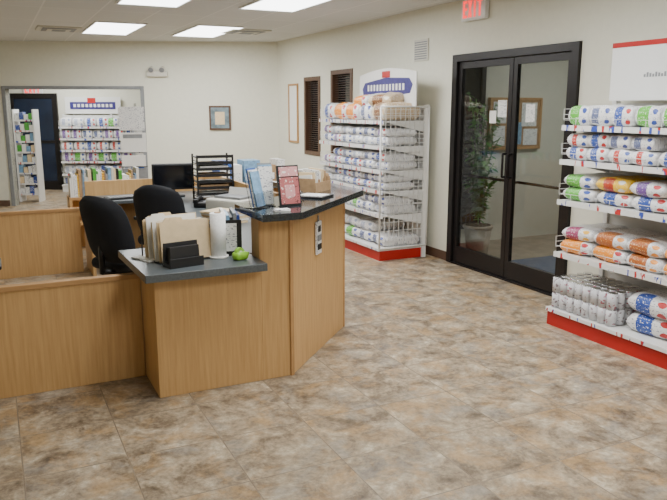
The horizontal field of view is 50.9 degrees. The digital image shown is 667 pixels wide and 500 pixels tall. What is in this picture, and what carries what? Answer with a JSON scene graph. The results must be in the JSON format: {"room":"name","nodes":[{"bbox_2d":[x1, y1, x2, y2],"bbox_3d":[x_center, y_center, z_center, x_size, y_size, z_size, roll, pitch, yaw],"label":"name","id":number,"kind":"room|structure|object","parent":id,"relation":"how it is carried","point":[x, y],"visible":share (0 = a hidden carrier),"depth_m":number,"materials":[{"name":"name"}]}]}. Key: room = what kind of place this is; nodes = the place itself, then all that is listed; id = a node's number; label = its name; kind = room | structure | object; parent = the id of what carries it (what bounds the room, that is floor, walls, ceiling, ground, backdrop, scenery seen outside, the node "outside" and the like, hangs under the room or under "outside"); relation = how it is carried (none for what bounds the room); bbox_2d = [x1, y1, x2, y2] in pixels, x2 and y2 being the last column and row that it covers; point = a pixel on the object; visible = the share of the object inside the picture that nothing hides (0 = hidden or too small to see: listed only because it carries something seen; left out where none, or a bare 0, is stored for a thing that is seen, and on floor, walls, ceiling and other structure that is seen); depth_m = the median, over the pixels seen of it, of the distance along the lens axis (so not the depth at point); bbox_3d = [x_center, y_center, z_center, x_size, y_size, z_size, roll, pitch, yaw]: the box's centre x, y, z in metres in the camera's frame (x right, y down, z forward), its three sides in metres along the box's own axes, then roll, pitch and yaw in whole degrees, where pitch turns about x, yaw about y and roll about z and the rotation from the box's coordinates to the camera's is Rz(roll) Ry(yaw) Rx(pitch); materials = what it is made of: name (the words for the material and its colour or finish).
{"room":"veterinary clinic","nodes":[
{"label":"veterinary clinic","id":0,"kind":"room"},
{"bbox_2d":[9,89,140,183],"bbox_3d":[-4.759,-2.600,14.243,10.500,2.716,0.120,0,12,-2],"label":"wall","id":1,"kind":"structure","parent":0,"point":[128,97],"depth_m":14.08,"materials":[{"name":"beige paint"}]},
{"bbox_2d":[23,89,42,92],"bbox_3d":[-6.006,-3.222,13.982,0.380,0.220,0.055,0,12,-2],"label":"exit sign","id":2,"kind":"object","parent":1,"relation":"attached to","point":[24,90],"visible":0.43,"depth_m":13.97,"materials":[{"name":"white plastic"}]},
{"bbox_2d":[10,93,63,189],"bbox_3d":[-6.026,-2.189,14.194,0.960,1.930,0.060,0,12,-2],"label":"door","id":3,"kind":"structure","parent":1,"relation":"in","point":[46,104],"depth_m":14.14,"materials":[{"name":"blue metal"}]},
{"bbox_2d":[0,41,278,205],"bbox_3d":[-4.581,-2.104,11.807,7.300,2.716,0.140,0,12,-2],"label":"wall","id":4,"kind":"structure","parent":0,"point":[242,76],"depth_m":11.66,"materials":[{"name":"beige paint"}]},
{"bbox_2d":[0,200,9,205],"bbox_3d":[-4.439,-0.808,11.997,6.980,0.100,0.014,0,12,-2],"label":"baseboard","id":5,"kind":"structure","parent":4,"relation":"attached to","point":[2,202],"depth_m":11.95,"materials":[{"name":"brown wood"}]},
{"bbox_2d":[1,86,148,205],"bbox_3d":[-4.331,-1.755,11.886,2.340,2.000,0.180,0,12,-2],"label":"trim","id":6,"kind":"structure","parent":4,"relation":"attached to","point":[3,88],"depth_m":11.70,"materials":[{"name":"grey plastic"}]},
{"bbox_2d":[147,66,167,76],"bbox_3d":[-2.918,-2.948,11.556,0.340,0.171,0.121,0,12,-2],"label":"emergency light","id":7,"kind":"object","parent":4,"relation":"attached to","point":[150,73],"visible":1,"depth_m":11.55,"materials":[{"name":"beige plastic"}]},
{"bbox_2d":[209,106,230,129],"bbox_3d":[-1.909,-2.223,11.779,0.360,0.400,0.036,0,12,-2],"label":"framed picture","id":8,"kind":"object","parent":4,"relation":"attached to","point":[219,116],"visible":1,"depth_m":11.76,"materials":[{"name":"brown wood"}]},
{"bbox_2d":[0,0,458,41],"bbox_3d":[-0.955,-2.862,8.468,10.400,0.100,21.200,-6,13,-25],"label":"ceiling","id":9,"kind":"structure","parent":0,"point":[19,19],"depth_m":8.36,"materials":[{"name":"paint"}]},
{"bbox_2d":[35,25,81,32],"bbox_3d":[-3.767,-3.019,9.588,0.560,0.038,0.560,-6,13,-25],"label":"ceiling vent","id":10,"kind":"object","parent":9,"relation":"in","point":[39,27],"depth_m":9.45,"materials":[{"name":"beige metal"}]},
{"bbox_2d":[81,21,147,34],"bbox_3d":[-3.024,-3.025,9.567,0.650,0.018,1.540,-6,13,-25],"label":"ceiling light","id":11,"kind":"object","parent":9,"relation":"in","point":[96,27],"depth_m":9.44,"materials":[{"name":"white plastic"}]},
{"bbox_2d":[115,0,191,7],"bbox_3d":[-1.628,-2.440,6.691,0.650,0.018,1.540,-6,13,-25],"label":"ceiling light","id":12,"kind":"object","parent":9,"relation":"in","point":[157,3],"depth_m":7.16,"materials":[{"name":"white plastic"}]},
{"bbox_2d":[171,24,245,37],"bbox_3d":[-1.803,-3.099,9.928,0.650,0.018,1.540,-6,13,-25],"label":"ceiling light","id":13,"kind":"object","parent":9,"relation":"in","point":[199,30],"depth_m":9.77,"materials":[{"name":"white plastic"}]},
{"bbox_2d":[222,29,271,34],"bbox_3d":[-1.239,-3.090,9.936,0.560,0.038,0.560,-6,13,-25],"label":"ceiling vent","id":14,"kind":"object","parent":9,"relation":"in","point":[233,31],"depth_m":9.82,"materials":[{"name":"beige metal"}]},
{"bbox_2d":[238,0,331,11],"bbox_3d":[-0.406,-2.513,7.052,0.650,0.018,1.540,-6,13,-25],"label":"ceiling light","id":15,"kind":"object","parent":9,"relation":"in","point":[264,5],"depth_m":7.38,"materials":[{"name":"white plastic"}]},
{"bbox_2d":[0,190,666,499],"bbox_3d":[-2.643,0.060,8.230,6.650,0.100,21.200,-6,13,-25],"label":"floor","id":16,"kind":"structure","parent":0,"point":[442,379],"depth_m":3.79,"materials":[{"name":"tile"}]},
{"bbox_2d":[11,109,45,201],"bbox_3d":[-5.419,-1.677,12.455,0.364,1.620,0.250,0,12,-2],"label":"rack","id":17,"kind":"object","parent":16,"relation":"on","point":[17,116],"visible":1,"depth_m":12.38,"materials":[{"name":"white metal"}]},
{"bbox_2d":[0,207,83,278],"bbox_3d":[-3.625,-0.005,6.644,2.348,0.660,0.056,-6,13,-25],"label":"partition panel","id":18,"kind":"object","parent":16,"relation":"on","point":[39,242],"visible":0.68,"depth_m":6.96,"materials":[{"name":"brown wood"}]},
{"bbox_2d":[0,272,145,398],"bbox_3d":[-2.243,0.564,3.848,2.353,0.660,0.056,-6,13,-25],"label":"partition panel","id":19,"kind":"object","parent":16,"relation":"on","point":[73,332],"visible":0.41,"depth_m":4.15,"materials":[{"name":"brown wood"}]},
{"bbox_2d":[58,114,123,191],"bbox_3d":[-4.470,-1.955,14.075,1.940,1.520,0.424,0,12,-2],"label":"shelf","id":20,"kind":"object","parent":16,"relation":"on","point":[65,186],"visible":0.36,"depth_m":13.94,"materials":[{"name":"white metal"}]},
{"bbox_2d":[64,97,120,117],"bbox_3d":[-4.824,-2.837,14.042,1.100,0.460,0.040,0,12,-1],"label":"header sign","id":21,"kind":"object","parent":20,"relation":"attached to","point":[73,105],"visible":0.94,"depth_m":14.02,"materials":[{"name":"white plastic"}]},
{"bbox_2d":[60,117,142,183],"bbox_3d":[-4.473,-1.997,14.087,1.896,1.324,0.329,0,12,-2],"label":"bags","id":22,"kind":"object","parent":20,"relation":"on","point":[66,121],"visible":0.41,"depth_m":13.91},
{"bbox_2d":[67,166,138,245],"bbox_3d":[-2.729,-0.514,8.399,0.840,0.959,0.320,-6,13,-25],"label":"bookcase","id":23,"kind":"object","parent":16,"relation":"on","point":[76,189],"visible":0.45,"depth_m":8.20,"materials":[{"name":"brown wood"}]},
{"bbox_2d":[79,195,143,274],"bbox_3d":[-1.544,0.072,5.311,0.704,1.038,0.688,8,14,33],"label":"office chair","id":24,"kind":"object","parent":16,"relation":"on","point":[107,227],"visible":0.48,"depth_m":4.99,"materials":[{"name":"black fabric"}]},
{"bbox_2d":[118,107,147,178],"bbox_3d":[-2.618,-1.037,9.209,0.394,1.660,0.394,-6,13,-25],"label":"stand","id":25,"kind":"object","parent":16,"relation":"on","point":[130,118],"visible":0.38,"depth_m":9.09,"materials":[{"name":"grey plastic"}]},
{"bbox_2d":[133,103,143,167],"bbox_3d":[-3.359,-1.705,12.341,0.212,1.720,0.150,0,12,-2],"label":"brochure rack","id":26,"kind":"object","parent":16,"relation":"on","point":[134,104],"visible":0.06,"depth_m":12.20,"materials":[{"name":"white metal"}]},
{"bbox_2d":[133,185,185,244],"bbox_3d":[-1.471,-0.116,6.310,0.670,1.008,0.656,3,12,14],"label":"office chair","id":27,"kind":"object","parent":16,"relation":"on","point":[148,200],"visible":0.26,"depth_m":5.96,"materials":[{"name":"black fabric"}]},
{"bbox_2d":[82,176,278,275],"bbox_3d":[-1.255,-0.040,6.088,1.340,0.950,3.550,-6,13,-25],"label":"office desk","id":28,"kind":"object","parent":16,"relation":"on","point":[103,188],"visible":0.16,"depth_m":7.34,"materials":[{"name":"wood"}]},
{"bbox_2d":[103,195,132,199],"bbox_3d":[-2.097,-0.540,7.130,0.440,0.026,0.160,-8,14,-35],"label":"keyboard","id":29,"kind":"object","parent":28,"relation":"on","point":[120,197],"visible":0.62,"depth_m":7.04,"materials":[{"name":"white plastic"}]},
{"bbox_2d":[151,163,192,196],"bbox_3d":[-1.664,-0.727,7.260,0.420,0.340,0.180,-4,12,-17],"label":"computer monitor","id":30,"kind":"object","parent":28,"relation":"on","point":[175,176],"visible":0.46,"depth_m":7.23,"materials":[{"name":"black plastic"}]},
{"bbox_2d":[193,195,205,207],"bbox_3d":[-1.186,-0.453,6.533,0.205,0.092,0.220,1,12,4],"label":"desk telephone","id":31,"kind":"object","parent":28,"relation":"on","point":[199,202],"visible":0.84,"depth_m":6.44,"materials":[{"name":"black plastic"}]},
{"bbox_2d":[191,153,233,199],"bbox_3d":[-1.187,-0.712,6.886,0.360,0.460,0.276,-4,12,-20],"label":"paper tray","id":32,"kind":"object","parent":28,"relation":"on","point":[202,187],"visible":0.81,"depth_m":6.79,"materials":[{"name":"black plastic"}]},
{"bbox_2d":[200,207,248,222],"bbox_3d":[-0.877,-0.278,5.688,0.369,0.086,0.310,10,15,41],"label":"paper stack","id":33,"kind":"object","parent":28,"relation":"on","point":[205,213],"visible":0.24,"depth_m":5.64,"materials":[{"name":"white paper"}]},
{"bbox_2d":[206,187,248,209],"bbox_3d":[-0.879,-0.446,6.220,0.400,0.204,0.340,8,14,33],"label":"printer","id":34,"kind":"object","parent":28,"relation":"on","point":[236,195],"visible":0.49,"depth_m":6.15,"materials":[{"name":"beige plastic"}]},
{"bbox_2d":[118,181,362,397],"bbox_3d":[-0.451,0.160,4.846,1.178,1.055,2.396,7,13,30],"label":"reception desk","id":35,"kind":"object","parent":16,"relation":"on","point":[217,323],"depth_m":4.21,"materials":[{"name":"brown wood"}]},
{"bbox_2d":[131,255,154,262],"bbox_3d":[-1.114,0.049,4.167,0.205,0.010,0.104,10,15,39],"label":"loose papers","id":36,"kind":"object","parent":35,"relation":"on","point":[138,257],"visible":0.68,"depth_m":4.14,"materials":[{"name":"white paper"}]},
{"bbox_2d":[141,212,210,264],"bbox_3d":[-0.927,-0.086,4.186,0.368,0.270,0.264,-8,14,-35],"label":"file sorter","id":37,"kind":"object","parent":35,"relation":"on","point":[165,227],"visible":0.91,"depth_m":4.12,"materials":[{"name":"beige paper"}]},
{"bbox_2d":[163,239,203,268],"bbox_3d":[-0.858,0.022,3.990,0.210,0.135,0.100,-9,14,-37],"label":"card holder","id":38,"kind":"object","parent":35,"relation":"on","point":[181,254],"visible":1,"depth_m":3.96,"materials":[{"name":"black plastic"}]},
{"bbox_2d":[209,212,228,258],"bbox_3d":[-0.692,-0.090,4.197,0.118,0.274,0.118,-6,13,-25],"label":"paper towel roll","id":39,"kind":"object","parent":35,"relation":"on","point":[217,219],"visible":0.99,"depth_m":4.16,"materials":[{"name":"paper"}]},
{"bbox_2d":[219,207,241,255],"bbox_3d":[-0.648,-0.118,4.366,0.120,0.260,0.271,-3,12,-14],"label":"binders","id":40,"kind":"object","parent":35,"relation":"on","point":[232,217],"visible":0.63,"depth_m":4.24,"materials":[{"name":"paper"}]},
{"bbox_2d":[232,247,248,260],"bbox_3d":[-0.549,0.019,4.157,0.070,0.075,0.105,11,16,43],"label":"tape dispenser","id":41,"kind":"object","parent":35,"relation":"on","point":[239,253],"visible":1,"depth_m":4.13,"materials":[{"name":"plastic"}]},
{"bbox_2d":[244,168,269,209],"bbox_3d":[-0.463,-0.372,4.217,0.120,0.240,0.100,6,13,29],"label":"brochure holder","id":42,"kind":"object","parent":35,"relation":"on","point":[256,196],"visible":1,"depth_m":4.20,"materials":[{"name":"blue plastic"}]},
{"bbox_2d":[257,163,275,206],"bbox_3d":[-0.419,-0.404,4.324,0.100,0.259,0.120,-3,12,-15],"label":"brochure holder","id":43,"kind":"object","parent":35,"relation":"on","point":[265,169],"visible":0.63,"depth_m":4.32,"materials":[{"name":"white plastic"}]},
{"bbox_2d":[273,208,290,211],"bbox_3d":[-0.303,-0.236,4.110,0.094,0.012,0.064,-4,12,-20],"label":"cards","id":44,"kind":"object","parent":35,"relation":"on","point":[276,209],"visible":1,"depth_m":4.09,"materials":[{"name":"paper"}]},
{"bbox_2d":[276,165,301,206],"bbox_3d":[-0.287,-0.393,4.335,0.150,0.263,0.098,-8,14,-33],"label":"sign frame","id":45,"kind":"object","parent":35,"relation":"on","point":[288,183],"visible":0.93,"depth_m":4.31,"materials":[{"name":"black plastic"}]},
{"bbox_2d":[299,167,330,192],"bbox_3d":[-0.155,-0.515,5.101,0.180,0.165,0.260,5,13,24],"label":"organizer","id":46,"kind":"object","parent":35,"relation":"on","point":[311,180],"visible":0.93,"depth_m":5.01,"materials":[{"name":"cardboard"}]},
{"bbox_2d":[301,191,333,198],"bbox_3d":[-0.147,-0.377,4.759,0.240,0.030,0.200,5,13,24],"label":"clipboard","id":47,"kind":"object","parent":35,"relation":"on","point":[304,195],"visible":0.59,"depth_m":4.70,"materials":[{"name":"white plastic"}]},
{"bbox_2d":[315,215,321,254],"bbox_3d":[-0.108,-0.103,4.639,0.018,0.261,0.121,4,12,18],"label":"wall switch plate","id":48,"kind":"object","parent":35,"relation":"attached to","point":[318,225],"visible":1,"depth_m":4.64,"materials":[{"name":"plastic"}]},
{"bbox_2d":[319,105,429,260],"bbox_3d":[0.409,-0.870,8.339,0.619,1.680,1.670,-6,13,-25],"label":"shelf","id":49,"kind":"object","parent":16,"relation":"on","point":[415,221],"visible":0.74,"depth_m":7.73,"materials":[{"name":"white metal"}]},
{"bbox_2d":[323,102,420,245],"bbox_3d":[0.419,-0.956,8.333,0.501,1.576,1.627,-6,13,-25],"label":"bags","id":50,"kind":"object","parent":49,"relation":"on","point":[364,226],"visible":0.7,"depth_m":7.92},
{"bbox_2d":[353,92,403,105],"bbox_3d":[0.557,-1.690,7.860,0.478,0.169,0.730,-6,13,-25],"label":"bags","id":51,"kind":"object","parent":50,"relation":"on","point":[389,97],"visible":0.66,"depth_m":7.64},
{"bbox_2d":[360,68,417,105],"bbox_3d":[0.606,-1.833,7.996,0.025,0.465,1.280,-6,13,-25],"label":"header sign","id":52,"kind":"object","parent":49,"relation":"attached to","point":[404,81],"visible":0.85,"depth_m":7.85,"materials":[{"name":"white plastic"}]},
{"bbox_2d":[546,101,666,369],"bbox_3d":[2.315,-0.120,4.603,0.604,1.700,1.870,-6,13,-25],"label":"shelf","id":53,"kind":"object","parent":16,"relation":"on","point":[650,349],"visible":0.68,"depth_m":4.93,"materials":[{"name":"white metal"}]},
{"bbox_2d":[551,272,648,326],"bbox_3d":[1.975,0.354,5.216,0.376,0.234,0.604,-6,13,-25],"label":"food","id":54,"kind":"object","parent":53,"relation":"on","point":[595,297],"visible":0.94,"depth_m":5.08,"materials":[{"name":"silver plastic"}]},
{"bbox_2d":[559,105,666,338],"bbox_3d":[2.325,-0.174,4.599,0.493,1.534,1.843,-6,13,-25],"label":"bags","id":55,"kind":"object","parent":53,"relation":"on","point":[638,246],"visible":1,"depth_m":4.80},
{"bbox_2d":[609,38,666,104],"bbox_3d":[2.346,-1.147,4.608,0.043,0.510,1.300,-6,13,-25],"label":"header sign","id":56,"kind":"object","parent":53,"relation":"attached to","point":[639,68],"visible":0.94,"depth_m":4.94,"materials":[{"name":"white plastic"}]},
{"bbox_3d":[-1.071,-0.442,8.619,1.000,0.730,0.500,-6,13,-25],"label":"credenza","id":57,"kind":"object","parent":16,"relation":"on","visible":0},
{"bbox_2d":[211,158,284,182],"bbox_3d":[-1.029,-0.945,8.497,0.840,0.300,0.272,-6,13,-25],"label":"cartons","id":58,"kind":"object","parent":57,"relation":"on","point":[242,164],"visible":0.29,"depth_m":8.36,"materials":[{"name":"cardboard"}]},
{"bbox_2d":[277,0,666,274],"bbox_3d":[2.044,-0.918,5.979,0.140,2.716,13.500,-6,13,-25],"label":"wall","id":59,"kind":"structure","parent":0,"point":[386,42],"depth_m":7.48,"materials":[{"name":"beige paint"}]},
{"bbox_2d":[288,83,298,142],"bbox_3d":[-0.641,-2.186,11.197,0.025,0.920,0.380,-6,13,-25],"label":"chart","id":60,"kind":"object","parent":59,"relation":"attached to","point":[293,89],"visible":1,"depth_m":11.19,"materials":[{"name":"paper"}]},
{"bbox_2d":[304,76,320,155],"bbox_3d":[-0.279,-2.022,10.593,0.115,1.160,0.580,-6,13,-25],"label":"window","id":61,"kind":"structure","parent":59,"relation":"in","point":[312,101],"depth_m":10.72,"materials":[{"name":"brown wood"}]},
{"bbox_2d":[330,68,352,152],"bbox_3d":[0.152,-1.874,9.714,0.115,1.220,0.660,-6,13,-25],"label":"window","id":62,"kind":"structure","parent":59,"relation":"in","point":[341,81],"depth_m":9.78,"materials":[{"name":"brown wood"}]},
{"bbox_2d":[414,38,428,61],"bbox_3d":[0.975,-2.221,7.782,0.022,0.230,0.280,-6,13,-25],"label":"air vent","id":63,"kind":"object","parent":59,"relation":"in","point":[421,47],"visible":1,"depth_m":7.76,"materials":[{"name":"beige plastic"}]},
{"bbox_2d":[425,245,445,259],"bbox_3d":[1.988,0.375,6.180,0.014,0.100,13.440,-6,13,-25],"label":"baseboard","id":64,"kind":"structure","parent":59,"relation":"attached to","point":[432,251],"depth_m":7.86,"materials":[{"name":"brown wood"}]},
{"bbox_2d":[461,0,488,21],"bbox_3d":[1.382,-2.362,6.843,0.055,0.220,0.380,-6,13,-25],"label":"exit sign","id":65,"kind":"object","parent":59,"relation":"attached to","point":[472,10],"visible":1,"depth_m":6.81,"materials":[{"name":"white plastic"}]},
{"bbox_2d":[446,41,582,296],"bbox_3d":[1.663,-0.792,6.701,0.170,2.180,1.760,-6,13,-25],"label":"door","id":66,"kind":"structure","parent":59,"relation":"in","point":[505,220],"depth_m":6.61,"materials":[{"name":"black metal"}]}
]}

